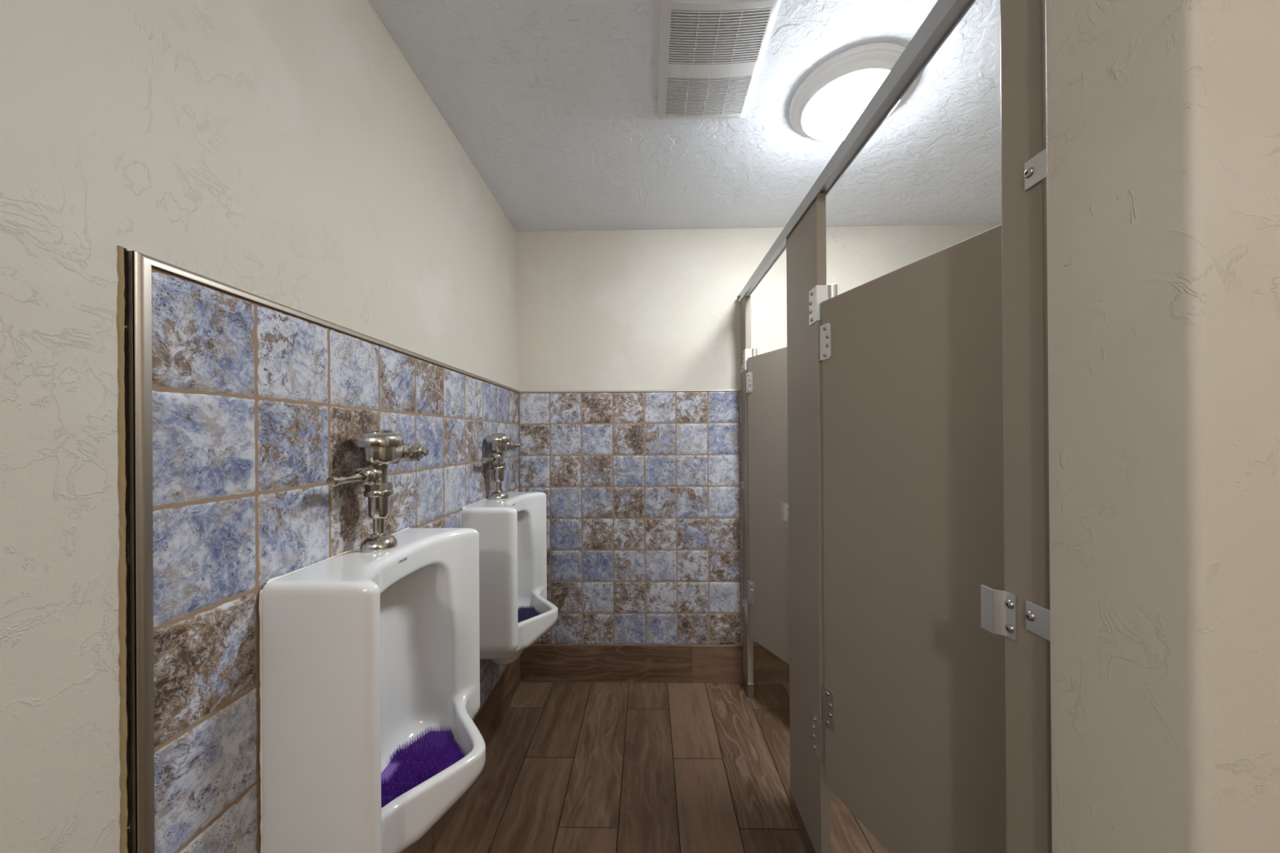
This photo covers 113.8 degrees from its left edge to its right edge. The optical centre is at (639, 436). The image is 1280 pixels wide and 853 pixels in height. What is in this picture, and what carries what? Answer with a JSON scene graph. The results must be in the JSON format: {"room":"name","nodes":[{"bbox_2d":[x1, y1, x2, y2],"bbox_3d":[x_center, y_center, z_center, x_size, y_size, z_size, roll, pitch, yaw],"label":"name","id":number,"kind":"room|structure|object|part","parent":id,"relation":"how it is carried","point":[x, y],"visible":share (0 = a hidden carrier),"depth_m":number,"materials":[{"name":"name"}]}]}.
{"room":"public restroom","nodes":[
{"label":"public restroom","id":0,"kind":"room"},
{"bbox_2d":[0,0,519,852],"bbox_3d":[-0.758,0.064,0.051,0.134,2.559,4.673,0,0,1],"label":"wall","id":1,"kind":"structure","parent":0,"point":[291,153],"depth_m":0.66,"materials":[{"name":"beige paint"}]},
{"bbox_2d":[116,245,128,852],"bbox_3d":[-0.691,0.534,0.559,0.005,1.579,0.008,0,0,1],"label":"trim","id":2,"kind":"structure","parent":1,"relation":"attached to","point":[121,300],"depth_m":0.56,"materials":[{"name":"brown"}]},
{"bbox_2d":[124,248,130,852],"bbox_3d":[-0.692,0.534,0.564,0.003,1.579,0.007,0,0,1],"label":"trim","id":3,"kind":"structure","parent":1,"relation":"attached to","point":[126,352],"depth_m":0.56,"materials":[{"name":"black"}]},
{"bbox_2d":[126,250,155,852],"bbox_3d":[-0.684,0.535,0.574,0.016,1.576,0.016,0,0,1],"label":"trim","id":4,"kind":"structure","parent":1,"relation":"attached to","point":[139,277],"depth_m":0.57,"materials":[{"name":"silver metal"}]},
{"bbox_2d":[136,251,519,392],"bbox_3d":[-0.674,-0.246,1.416,0.016,0.013,1.699,0,0,1],"label":"trim","id":5,"kind":"structure","parent":1,"relation":"attached to","point":[155,263],"depth_m":0.79,"materials":[{"name":"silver metal"}]},
{"bbox_3d":[-0.669,0.442,1.421,0.014,1.365,1.687,0,0,1],"label":"tile panel","id":6,"kind":"part","parent":1,"relation":"part of","materials":[{"name":"blue tile"}]},
{"bbox_2d":[258,527,485,852],"bbox_3d":[-0.518,0.607,0.981,0.306,0.695,0.486,0,0,1],"label":"urinal","id":7,"kind":"object","parent":1,"relation":"attached to","point":[362,654],"visible":0.93,"depth_m":0.75,"materials":[{"name":"white ceramic"}]},
{"bbox_2d":[326,430,428,552],"bbox_3d":[-0.618,0.124,0.992,0.114,0.280,0.276,0,0,1],"label":"valve","id":8,"kind":"object","parent":7,"relation":"attached to","point":[379,449],"visible":1,"depth_m":0.96,"materials":[{"name":"silver metal"}]},
{"bbox_3d":[-0.629,0.092,0.899,0.024,0.025,0.089,0,0,7],"label":"handle","id":9,"kind":"part","parent":8,"relation":"part of","materials":[{"name":"silver metal"}]},
{"bbox_2d":[353,465,382,485],"bbox_3d":[-0.623,0.089,0.956,0.048,0.048,0.048,0,0,1],"label":"socket","id":10,"kind":"object","parent":8,"relation":"attached to","point":[369,475],"depth_m":0.94,"materials":[{"name":"silver metal"}]},
{"bbox_2d":[381,724,465,808],"bbox_3d":[-0.512,0.781,0.981,0.202,0.036,0.257,0,0,1],"label":"screen","id":11,"kind":"object","parent":7,"relation":"in","point":[433,752],"visible":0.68,"depth_m":1.01,"materials":[{"name":"purple plastic"}]},
{"bbox_2d":[400,655,520,852],"bbox_3d":[-0.665,1.229,1.415,0.012,0.210,1.675,0,0,1],"label":"baseboard","id":12,"kind":"structure","parent":1,"relation":"attached to","point":[487,720],"depth_m":1.81,"materials":[{"name":"brown wood"}]},
{"bbox_2d":[460,492,558,665],"bbox_3d":[-0.503,0.608,1.779,0.306,0.695,0.486,0,0,1],"label":"urinal","id":13,"kind":"object","parent":1,"relation":"attached to","point":[512,531],"visible":0.88,"depth_m":1.55,"materials":[{"name":"white ceramic"}]},
{"bbox_2d":[480,433,520,499],"bbox_3d":[-0.603,0.125,1.790,0.114,0.280,0.276,0,0,1],"label":"valve","id":14,"kind":"object","parent":13,"relation":"attached to","point":[500,443],"visible":1,"depth_m":1.76,"materials":[{"name":"silver metal"}]},
{"bbox_3d":[-0.615,0.092,1.697,0.024,0.025,0.089,0,0,7],"label":"handle","id":15,"kind":"part","parent":14,"relation":"part of","materials":[{"name":"silver metal"}]},
{"bbox_2d":[488,452,502,463],"bbox_3d":[-0.608,0.090,1.753,0.048,0.048,0.048,0,0,1],"label":"socket","id":16,"kind":"object","parent":14,"relation":"attached to","point":[497,456],"depth_m":1.74,"materials":[{"name":"silver metal"}]},
{"bbox_2d":[517,604,541,622],"bbox_3d":[-0.497,0.782,1.779,0.202,0.036,0.257,0,0,1],"label":"screen","id":17,"kind":"object","parent":13,"relation":"in","point":[523,614],"visible":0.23,"depth_m":1.86,"materials":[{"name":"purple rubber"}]},
{"bbox_2d":[431,682,888,852],"bbox_3d":[0.656,1.339,-0.037,2.706,0.050,4.553,0,0,1],"label":"floor","id":18,"kind":"structure","parent":0,"point":[569,767],"depth_m":1.62,"materials":[{"name":"brown wood"}]},
{"bbox_2d":[739,295,757,697],"bbox_3d":[0.566,0.301,2.161,0.066,2.030,0.134,0,0,1],"label":"pilaster","id":19,"kind":"object","parent":18,"relation":"on","point":[746,352],"visible":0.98,"depth_m":2.13,"materials":[{"name":"silver metal"}]},
{"bbox_2d":[746,346,789,664],"bbox_3d":[0.667,0.303,1.824,0.033,1.402,0.606,0,0,-23],"label":"door","id":20,"kind":"structure","parent":19,"relation":"attached to","point":[766,389],"depth_m":1.95,"materials":[{"name":"grey metal"}]},
{"bbox_3d":[0.553,-0.271,2.083,0.023,0.100,0.044,0,0,-23],"label":"hinge plate","id":21,"kind":"part","parent":20,"relation":"part of","materials":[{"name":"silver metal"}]},
{"bbox_3d":[0.560,0.776,2.082,0.023,0.109,0.044,0,0,-23],"label":"hinge plate","id":22,"kind":"part","parent":20,"relation":"part of","materials":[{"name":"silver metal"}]},
{"bbox_2d":[782,192,837,852],"bbox_3d":[0.546,0.301,1.356,0.064,2.030,0.304,0,0,-1],"label":"pilaster","id":23,"kind":"object","parent":18,"relation":"on","point":[807,288],"visible":0.98,"depth_m":1.31,"materials":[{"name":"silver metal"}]},
{"bbox_2d":[737,0,976,302],"bbox_3d":[0.526,-0.725,1.365,0.055,0.083,1.729,0,0,1],"label":"headrail","id":24,"kind":"object","parent":23,"relation":"on","point":[945,15],"visible":0.94,"depth_m":0.89,"materials":[{"name":"silver metal"}]},
{"bbox_2d":[819,224,1006,852],"bbox_3d":[0.631,0.306,0.923,0.033,1.396,0.618,0,0,-18],"label":"door","id":25,"kind":"structure","parent":23,"relation":"attached to","point":[913,689],"depth_m":0.93,"materials":[{"name":"grey metal"}]},
{"bbox_3d":[0.540,-0.272,1.196,0.023,0.100,0.044,0,0,-18],"label":"hinge plate","id":26,"kind":"part","parent":25,"relation":"part of","materials":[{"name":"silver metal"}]},
{"bbox_3d":[0.547,0.775,1.195,0.023,0.109,0.044,0,0,-18],"label":"hinge plate","id":27,"kind":"part","parent":25,"relation":"part of","materials":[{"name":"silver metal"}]},
{"bbox_2d":[980,0,1052,852],"bbox_3d":[0.518,0.306,0.552,0.046,2.018,0.108,0,0,1],"label":"pilaster","id":28,"kind":"object","parent":18,"relation":"on","point":[1020,613],"visible":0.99,"depth_m":0.55,"materials":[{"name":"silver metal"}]},
{"bbox_2d":[368,0,1001,231],"bbox_3d":[0.638,-1.175,-0.034,2.706,0.100,4.553,0,0,1],"label":"ceiling","id":29,"kind":"structure","parent":0,"point":[553,104],"depth_m":1.48,"materials":[{"name":"white paint"}]},
{"bbox_2d":[657,0,781,119],"bbox_3d":[0.210,-1.103,1.233,0.306,0.035,0.435,0,0,1],"label":"exhaust fan","id":30,"kind":"object","parent":29,"relation":"attached to","point":[712,52],"visible":1,"depth_m":1.19,"materials":[{"name":"white plastic"}]},
{"bbox_2d":[664,75,752,115],"bbox_3d":[0.212,-1.092,1.337,0.260,0.012,0.148,0,0,1],"label":"grille","id":31,"kind":"object","parent":30,"relation":"attached to","point":[684,95],"depth_m":1.33,"materials":[{"name":"white plastic"}]},
{"bbox_2d":[667,7,772,64],"bbox_3d":[0.209,-1.092,1.140,0.260,0.012,0.153,0,0,1],"label":"grille","id":32,"kind":"object","parent":30,"relation":"attached to","point":[696,35],"depth_m":1.13,"materials":[{"name":"white plastic"}]},
{"bbox_2d":[789,42,916,141],"bbox_3d":[0.690,-1.081,1.373,0.374,0.085,0.374,0,0,1],"label":"ceiling light","id":33,"kind":"object","parent":29,"relation":"attached to","point":[828,103],"visible":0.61,"depth_m":1.29,"materials":[{"name":"white plastic"}]},
{"bbox_2d":[803,69,893,141],"bbox_3d":[0.690,-1.067,1.373,0.286,0.055,0.286,0,0,1],"label":"diffuser","id":34,"kind":"object","parent":33,"relation":"attached to","point":[834,100],"depth_m":1.31,"materials":[{"name":"white plastic"}]},
{"bbox_2d":[516,223,1001,645],"bbox_3d":[0.690,0.056,2.293,2.706,2.559,0.134,0,0,1],"label":"wall","id":35,"kind":"structure","parent":0,"point":[642,491],"depth_m":2.25,"materials":[{"name":"beige paint"}]},
{"bbox_2d":[519,389,741,392],"bbox_3d":[0.694,-0.252,2.233,2.691,0.009,0.014,0,0,1],"label":"trim","id":36,"kind":"structure","parent":35,"relation":"attached to","point":[669,389],"depth_m":2.24,"materials":[{"name":"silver metal"}]},
{"bbox_3d":[0.698,0.433,2.233,2.694,1.365,0.014,0,0,1],"label":"tile panel","id":37,"kind":"part","parent":35,"relation":"part of","materials":[{"name":"blue tile"}]},
{"bbox_2d":[520,644,789,683],"bbox_3d":[0.703,1.221,2.233,2.694,0.210,0.012,0,0,1],"label":"baseboard","id":38,"kind":"structure","parent":35,"relation":"attached to","point":[539,663],"depth_m":2.24,"materials":[{"name":"brown wood"}]},
{"bbox_2d":[1044,0,1279,852],"bbox_3d":[1.246,0.090,0.415,1.524,2.439,0.138,0,0,1],"label":"wall","id":39,"kind":"structure","parent":0,"point":[1162,116],"depth_m":0.39,"materials":[{"name":"beige paint"}]}
]}

